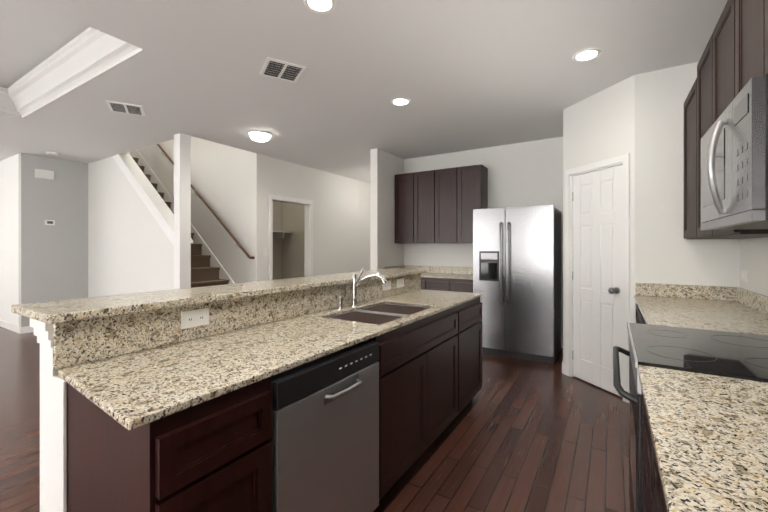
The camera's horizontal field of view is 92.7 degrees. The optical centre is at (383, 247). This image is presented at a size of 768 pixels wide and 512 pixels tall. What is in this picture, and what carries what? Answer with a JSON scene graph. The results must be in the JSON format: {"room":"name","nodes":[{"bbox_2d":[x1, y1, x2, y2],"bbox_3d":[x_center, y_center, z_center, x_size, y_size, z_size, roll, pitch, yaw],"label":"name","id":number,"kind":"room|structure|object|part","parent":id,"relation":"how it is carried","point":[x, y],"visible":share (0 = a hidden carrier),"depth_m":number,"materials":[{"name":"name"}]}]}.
{"room":"kitchen","nodes":[
{"label":"kitchen","id":0,"kind":"room"},
{"bbox_2d":[0,153,31,326],"bbox_3d":[-6.312,-0.061,6.122,2.010,2.740,0.120,0,0,32],"label":"wall","id":1,"kind":"structure","parent":0,"point":[16,170],"depth_m":5.68,"materials":[{"name":"grey paint"}]},
{"bbox_2d":[0,320,21,333],"bbox_3d":[-6.354,1.259,6.070,2.054,0.100,0.014,0,0,32],"label":"baseboard","id":2,"kind":"structure","parent":1,"relation":"attached to","point":[16,328],"depth_m":5.74,"materials":[{"name":"white wood"}]},
{"bbox_2d":[32,154,87,302],"bbox_3d":[-5.286,-0.061,5.984,0.120,2.740,0.708,0,0,32],"label":"wall","id":3,"kind":"structure","parent":0,"point":[40,261],"depth_m":5.94,"materials":[{"name":"grey paint"}]},
{"bbox_2d":[22,326,33,333],"bbox_3d":[-5.265,1.259,5.890,0.014,0.100,0.810,0,0,32],"label":"baseboard","id":4,"kind":"structure","parent":3,"relation":"attached to","point":[27,329],"depth_m":5.59,"materials":[{"name":"white wood"}]},
{"bbox_2d":[34,169,53,179],"bbox_3d":[-5.337,-1.142,5.744,0.045,0.135,0.226,0,0,32],"label":"door chime","id":5,"kind":"object","parent":3,"relation":"attached to","point":[44,174],"depth_m":5.73,"materials":[{"name":"white plastic"}]},
{"bbox_2d":[45,220,54,224],"bbox_3d":[-5.300,-0.390,5.804,0.045,0.069,0.109,0,0,32],"label":"thermostat","id":6,"kind":"object","parent":3,"relation":"attached to","point":[47,222],"depth_m":5.81,"materials":[{"name":"white plastic"}]},
{"bbox_2d":[88,136,251,297],"bbox_3d":[-3.947,-1.591,6.272,4.130,5.800,1.190,0,0,32],"label":"wall","id":7,"kind":"structure","parent":0,"point":[130,248],"depth_m":5.87,"materials":[{"name":"white paint"}]},
{"bbox_2d":[112,133,192,288],"bbox_3d":[-3.374,-0.140,5.245,2.073,2.898,0.250,0,0,32],"label":"trim","id":8,"kind":"structure","parent":7,"relation":"attached to","point":[176,227],"depth_m":4.67,"materials":[{"name":"white wood"}]},
{"bbox_2d":[132,150,234,283],"bbox_3d":[-3.589,-0.423,6.600,3.864,3.465,0.014,0,0,32],"label":"trim","id":9,"kind":"structure","parent":7,"relation":"attached to","point":[206,250],"depth_m":6.48,"materials":[{"name":"white wood"}]},
{"bbox_2d":[157,144,254,258],"bbox_3d":[-3.215,-0.956,6.323,2.861,2.277,0.090,0,0,32],"label":"stair handrail","id":10,"kind":"object","parent":7,"relation":"attached to","point":[216,216],"visible":0.9,"depth_m":5.98,"materials":[{"name":"brown wood"}]},
{"bbox_2d":[244,237,247,244],"bbox_3d":[-2.149,-0.091,5.708,0.080,0.120,0.010,0,0,32],"label":"switch plate","id":11,"kind":"object","parent":7,"relation":"attached to","point":[246,238],"depth_m":5.70,"materials":[{"name":"white plastic"}]},
{"bbox_2d":[273,201,281,279],"bbox_3d":[-2.776,-0.061,7.408,0.120,2.740,1.984,0,0,32],"label":"wall","id":12,"kind":"structure","parent":0,"point":[277,206],"depth_m":8.01,"materials":[{"name":"beige paint"}]},
{"bbox_2d":[273,231,292,237],"bbox_3d":[-2.603,-0.024,7.232,0.360,0.625,1.820,0,0,32],"label":"shelf","id":13,"kind":"object","parent":12,"relation":"attached to","point":[278,234],"visible":0.23,"depth_m":7.79,"materials":[{"name":"white wood"}]},
{"bbox_2d":[282,202,303,278],"bbox_3d":[-1.588,-0.061,7.768,1.460,2.740,0.120,0,0,32],"label":"wall","id":14,"kind":"structure","parent":0,"point":[288,255],"depth_m":7.93,"materials":[{"name":"beige paint"}]},
{"bbox_2d":[251,153,369,281],"bbox_3d":[-0.996,-0.061,7.223,0.120,2.740,3.780,0,0,32],"label":"wall","id":15,"kind":"structure","parent":0,"point":[341,224],"depth_m":6.84,"materials":[{"name":"white paint"}]},
{"bbox_2d":[268,194,312,279],"bbox_3d":[-1.602,0.234,6.231,0.138,2.150,1.005,0,0,32],"label":"door frame","id":16,"kind":"structure","parent":15,"relation":"attached to","point":[308,237],"depth_m":6.56,"materials":[{"name":"white wood"}]},
{"bbox_2d":[0,326,630,511],"bbox_3d":[-2.615,1.360,4.039,10.550,0.100,10.900,0,0,32],"label":"floor","id":17,"kind":"structure","parent":0,"point":[518,435],"depth_m":2.40,"materials":[{"name":"brown wood"}]},
{"bbox_2d":[132,157,228,287],"bbox_3d":[-3.854,-0.251,6.208,4.095,3.120,0.929,0,0,32],"label":"stairs","id":18,"kind":"structure","parent":17,"relation":"on","point":[203,273],"depth_m":5.97,"materials":[{"name":"carpet"}]},
{"bbox_2d":[23,272,482,511],"bbox_3d":[-0.165,0.775,2.172,0.809,1.071,2.666,0,0,32],"label":"kitchen island","id":19,"kind":"object","parent":17,"relation":"on","point":[350,392],"depth_m":1.32,"materials":[{"name":"beige stone"}]},
{"bbox_2d":[40,372,134,431],"bbox_3d":[-0.118,0.407,2.140,0.595,0.022,2.710,0,0,32],"label":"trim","id":20,"kind":"structure","parent":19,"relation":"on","point":[93,406],"depth_m":1.05,"materials":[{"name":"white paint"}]},
{"bbox_2d":[326,302,429,317],"bbox_3d":[-0.010,0.511,2.291,0.428,0.206,0.728,0,0,32],"label":"sink","id":21,"kind":"object","parent":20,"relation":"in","point":[374,309],"depth_m":2.38,"materials":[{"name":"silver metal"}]},
{"bbox_2d":[11,268,426,319],"bbox_3d":[-0.478,0.224,2.390,0.381,0.028,2.725,0,0,32],"label":"island countertop","id":22,"kind":"structure","parent":19,"relation":"on","point":[51,310],"depth_m":1.56,"materials":[{"name":"beige stone"}]},
{"bbox_2d":[270,340,378,511],"bbox_3d":[-0.394,0.877,1.582,0.575,0.868,0.620,0,0,32],"label":"dishwasher","id":23,"kind":"object","parent":19,"relation":"in","point":[324,439],"depth_m":1.41,"materials":[{"name":"grey metal"}]},
{"bbox_2d":[419,277,430,289],"bbox_3d":[0.602,0.863,5.426,0.471,0.892,0.640,0,0,32],"label":"base cabinet","id":24,"kind":"object","parent":17,"relation":"on","point":[425,281],"depth_m":5.07,"materials":[{"name":"wood"}]},
{"bbox_2d":[431,277,454,291],"bbox_3d":[0.889,0.864,5.248,0.471,0.892,0.640,0,0,32],"label":"base cabinet","id":25,"kind":"object","parent":17,"relation":"on","point":[449,278],"depth_m":4.94,"materials":[{"name":"wood"}]},
{"bbox_2d":[421,273,472,276],"bbox_3d":[0.747,0.406,5.330,1.390,0.022,0.650,0,0,32],"label":"countertop","id":26,"kind":"structure","parent":25,"relation":"on","point":[422,274],"depth_m":5.20,"materials":[{"name":"beige stone"}]},
{"bbox_2d":[455,277,472,292],"bbox_3d":[1.160,0.864,5.079,0.404,0.892,0.640,0,0,32],"label":"base cabinet","id":27,"kind":"object","parent":17,"relation":"on","point":[462,284],"depth_m":4.78,"materials":[{"name":"wood"}]},
{"bbox_2d":[473,205,560,363],"bbox_3d":[1.676,0.420,4.604,0.915,1.780,0.831,0,0,32],"label":"fridge","id":28,"kind":"object","parent":17,"relation":"on","point":[517,267],"visible":0.96,"depth_m":4.28,"materials":[{"name":"grey metal"}]},
{"bbox_2d":[613,322,767,511],"bbox_3d":[1.336,0.711,1.396,0.785,1.200,0.756,0,0,32],"label":"range","id":29,"kind":"object","parent":17,"relation":"on","point":[737,355],"visible":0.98,"depth_m":1.38,"materials":[{"name":"grey"}]},
{"bbox_2d":[634,283,767,511],"bbox_3d":[1.151,0.803,1.026,0.723,1.016,4.395,0,0,32],"label":"countertop","id":30,"kind":"structure","parent":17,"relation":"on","point":[704,442],"depth_m":0.88,"materials":[{"name":"stone"}]},
{"bbox_2d":[0,0,727,182],"bbox_3d":[-2.615,-1.615,4.038,10.550,0.370,10.900,0,0,32],"label":"ceiling","id":31,"kind":"structure","parent":0,"point":[463,75],"depth_m":3.00,"materials":[{"name":"white paint"}]},
{"bbox_2d":[46,151,56,155],"bbox_3d":[-5.015,-1.413,5.528,0.130,0.035,0.130,0,0,32],"label":"smoke detector","id":32,"kind":"object","parent":31,"relation":"attached to","point":[51,153],"visible":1,"depth_m":5.50,"materials":[{"name":"white plastic"}]},
{"bbox_2d":[0,0,146,118],"bbox_3d":[-4.123,-1.552,1.354,2.720,0.245,4.750,0,0,32],"label":"crown molding","id":33,"kind":"structure","parent":31,"relation":"attached to","point":[89,54],"depth_m":3.18,"materials":[{"name":"white wood"}]},
{"bbox_2d":[106,100,144,115],"bbox_3d":[-2.649,-1.424,3.765,0.300,0.012,0.300,0,0,-29],"label":"ceiling vent","id":34,"kind":"object","parent":31,"relation":"in","point":[114,106],"visible":0.98,"depth_m":3.75,"materials":[{"name":"white metal"}]},
{"bbox_2d":[248,130,271,141],"bbox_3d":[-1.564,-1.383,4.621,0.280,0.094,0.280,0,0,32],"label":"flush-mount ceiling light","id":35,"kind":"object","parent":31,"relation":"attached to","point":[259,136],"visible":1,"depth_m":4.54,"materials":[{"name":"white glass"}]},
{"bbox_2d":[260,57,305,82],"bbox_3d":[-0.820,-1.424,2.958,0.300,0.012,0.300,0,0,-29],"label":"ceiling vent","id":36,"kind":"object","parent":31,"relation":"in","point":[281,70],"visible":1,"depth_m":2.94,"materials":[{"name":"white metal"}]},
{"bbox_2d":[303,0,335,13],"bbox_3d":[-0.374,-1.423,2.140,0.190,0.011,0.190,0,0,32],"label":"recessed light","id":37,"kind":"object","parent":31,"relation":"in","point":[322,6],"visible":1,"depth_m":2.16,"materials":[{"name":"white"}]},
{"bbox_2d":[391,98,409,105],"bbox_3d":[0.164,-1.423,3.595,0.190,0.011,0.190,0,0,32],"label":"recessed light","id":38,"kind":"object","parent":31,"relation":"in","point":[400,101],"visible":0.98,"depth_m":3.58,"materials":[{"name":"white"}]},
{"bbox_2d":[572,48,600,61],"bbox_3d":[1.508,-1.423,2.725,0.190,0.011,0.190,0,0,32],"label":"recessed light","id":39,"kind":"object","parent":31,"relation":"in","point":[586,55],"visible":0.98,"depth_m":2.72,"materials":[{"name":"white"}]},
{"bbox_2d":[370,148,405,269],"bbox_3d":[0.061,-0.061,5.666,0.120,2.740,0.790,0,0,32],"label":"wall","id":40,"kind":"structure","parent":0,"point":[384,252],"depth_m":5.44,"materials":[{"name":"white paint"}]},
{"bbox_2d":[383,265,402,268],"bbox_3d":[0.162,0.344,5.686,0.021,0.102,0.618,0,0,32],"label":"backsplash","id":41,"kind":"structure","parent":40,"relation":"attached to","point":[401,266],"depth_m":5.67,"materials":[{"name":"beige stone"}]},
{"bbox_2d":[406,137,557,266],"bbox_3d":[1.861,-0.060,5.096,3.780,2.740,0.120,0,0,32],"label":"wall","id":42,"kind":"structure","parent":0,"point":[529,173],"depth_m":5.15,"materials":[{"name":"white paint"}]},
{"bbox_2d":[395,172,418,242],"bbox_3d":[0.414,-0.596,5.731,0.402,1.070,0.320,0,0,32],"label":"upper cabinet","id":43,"kind":"object","parent":42,"relation":"attached to","point":[407,184],"depth_m":5.59,"materials":[{"name":"brown wood"}]},
{"bbox_2d":[419,169,438,242],"bbox_3d":[0.678,-0.596,5.567,0.464,1.070,0.320,0,0,32],"label":"upper cabinet","id":44,"kind":"object","parent":42,"relation":"attached to","point":[436,206],"depth_m":5.39,"materials":[{"name":"brown wood"}]},
{"bbox_2d":[403,265,472,272],"bbox_3d":[0.913,0.344,5.597,1.390,0.102,0.022,0,0,32],"label":"backsplash","id":45,"kind":"structure","parent":42,"relation":"attached to","point":[430,269],"depth_m":5.60,"materials":[{"name":"beige stone"}]},
{"bbox_2d":[439,167,462,242],"bbox_3d":[0.967,-0.595,5.387,0.465,1.070,0.320,0,0,32],"label":"upper cabinet","id":46,"kind":"object","parent":42,"relation":"attached to","point":[450,179],"depth_m":5.21,"materials":[{"name":"brown wood"}]},
{"bbox_2d":[463,164,487,242],"bbox_3d":[1.233,-0.595,5.222,0.403,1.070,0.320,0,0,32],"label":"upper cabinet","id":47,"kind":"object","parent":42,"relation":"attached to","point":[475,177],"depth_m":5.07,"materials":[{"name":"brown wood"}]},
{"bbox_2d":[558,137,562,347],"bbox_3d":[2.180,-0.060,4.215,0.150,2.740,1.020,0,0,32],"label":"wall","id":48,"kind":"structure","parent":0,"point":[560,139],"depth_m":4.75,"materials":[{"name":"white paint"}]},
{"bbox_2d":[563,75,634,363],"bbox_3d":[2.030,-0.060,3.442,0.120,2.740,0.800,0,0,-16],"label":"wall","id":49,"kind":"structure","parent":0,"point":[598,126],"depth_m":3.32,"materials":[{"name":"white paint"}]},
{"bbox_2d":[562,363,564,373],"bbox_3d":[1.965,1.260,3.424,0.014,0.100,0.800,0,0,-16],"label":"baseboard","id":50,"kind":"structure","parent":49,"relation":"attached to","point":[563,368],"depth_m":3.79,"materials":[{"name":"white wood"}]},
{"bbox_2d":[565,153,629,402],"bbox_3d":[2.023,0.262,3.435,0.138,2.097,0.714,0,0,-16],"label":"door frame","id":51,"kind":"structure","parent":49,"relation":"attached to","point":[624,160],"depth_m":3.42,"materials":[{"name":"white wood"}]},
{"bbox_2d":[572,165,622,396],"bbox_3d":[1.989,0.292,3.420,0.454,2.012,0.437,0,0,32],"label":"pantry door","id":52,"kind":"structure","parent":49,"relation":"in","point":[597,271],"depth_m":3.40,"materials":[{"name":"white wood"}]},
{"bbox_3d":[1.965,0.290,3.428,0.405,1.690,0.425,0,0,32],"label":"knob","id":53,"kind":"part","parent":52,"relation":"part of","materials":[{"name":"white wood"}]},
{"bbox_2d":[635,62,737,322],"bbox_3d":[2.375,-0.060,2.928,0.620,2.740,0.120,0,0,32],"label":"wall","id":54,"kind":"structure","parent":0,"point":[663,255],"depth_m":2.93,"materials":[{"name":"white paint"}]},
{"bbox_2d":[738,237,767,295],"bbox_3d":[1.253,-0.059,0.382,0.120,2.740,8.770,0,0,32],"label":"wall","id":55,"kind":"structure","parent":0,"point":[752,252],"depth_m":2.42,"materials":[{"name":"white paint"}]},
{"bbox_2d":[684,80,695,238],"bbox_3d":[2.327,-0.595,2.536,0.319,1.069,0.588,0,0,32],"label":"upper cabinet","id":56,"kind":"object","parent":55,"relation":"attached to","point":[690,102],"depth_m":2.66,"materials":[{"name":"brown wood"}]},
{"bbox_2d":[696,52,703,238],"bbox_3d":[2.089,-0.632,2.153,0.319,1.144,0.562,0,0,32],"label":"upper cabinet","id":57,"kind":"object","parent":55,"relation":"attached to","point":[700,67],"depth_m":2.37,"materials":[{"name":"brown wood"}]},
{"bbox_2d":[704,0,767,238],"bbox_3d":[1.856,-0.632,1.778,0.319,1.144,0.565,0,0,32],"label":"upper cabinet","id":58,"kind":"object","parent":55,"relation":"attached to","point":[733,61],"depth_m":1.91,"materials":[{"name":"brown wood"}]},
{"bbox_2d":[741,270,746,281],"bbox_3d":[2.557,0.203,2.603,0.008,0.078,0.120,0,0,32],"label":"switch plate","id":59,"kind":"object","parent":55,"relation":"attached to","point":[743,272],"depth_m":2.58,"materials":[{"name":"white plastic"}]},
{"bbox_2d":[736,0,751,95],"bbox_3d":[1.624,-0.864,1.404,0.319,0.680,0.438,0,0,32],"label":"upper cabinet","id":60,"kind":"object","parent":55,"relation":"attached to","point":[743,7],"depth_m":1.59,"materials":[{"name":"brown wood"}]},
{"bbox_2d":[701,73,767,229],"bbox_3d":[1.462,-0.297,1.317,0.499,0.435,0.744,0,0,32],"label":"microwave","id":61,"kind":"object","parent":60,"relation":"attached to","point":[734,167],"visible":1,"depth_m":1.23,"materials":[{"name":"silver metal"}]},
{"bbox_2d":[752,0,763,76],"bbox_3d":[1.457,-0.864,1.135,0.319,0.680,0.438,0,0,32],"label":"upper cabinet","id":62,"kind":"object","parent":55,"relation":"attached to","point":[757,5],"depth_m":1.44,"materials":[{"name":"brown wood"}]},
{"bbox_2d":[764,0,767,231],"bbox_3d":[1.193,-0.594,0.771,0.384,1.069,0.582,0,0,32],"label":"upper cabinet","id":63,"kind":"object","parent":55,"relation":"attached to","point":[765,1],"depth_m":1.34,"materials":[{"name":"brown wood"}]}
]}

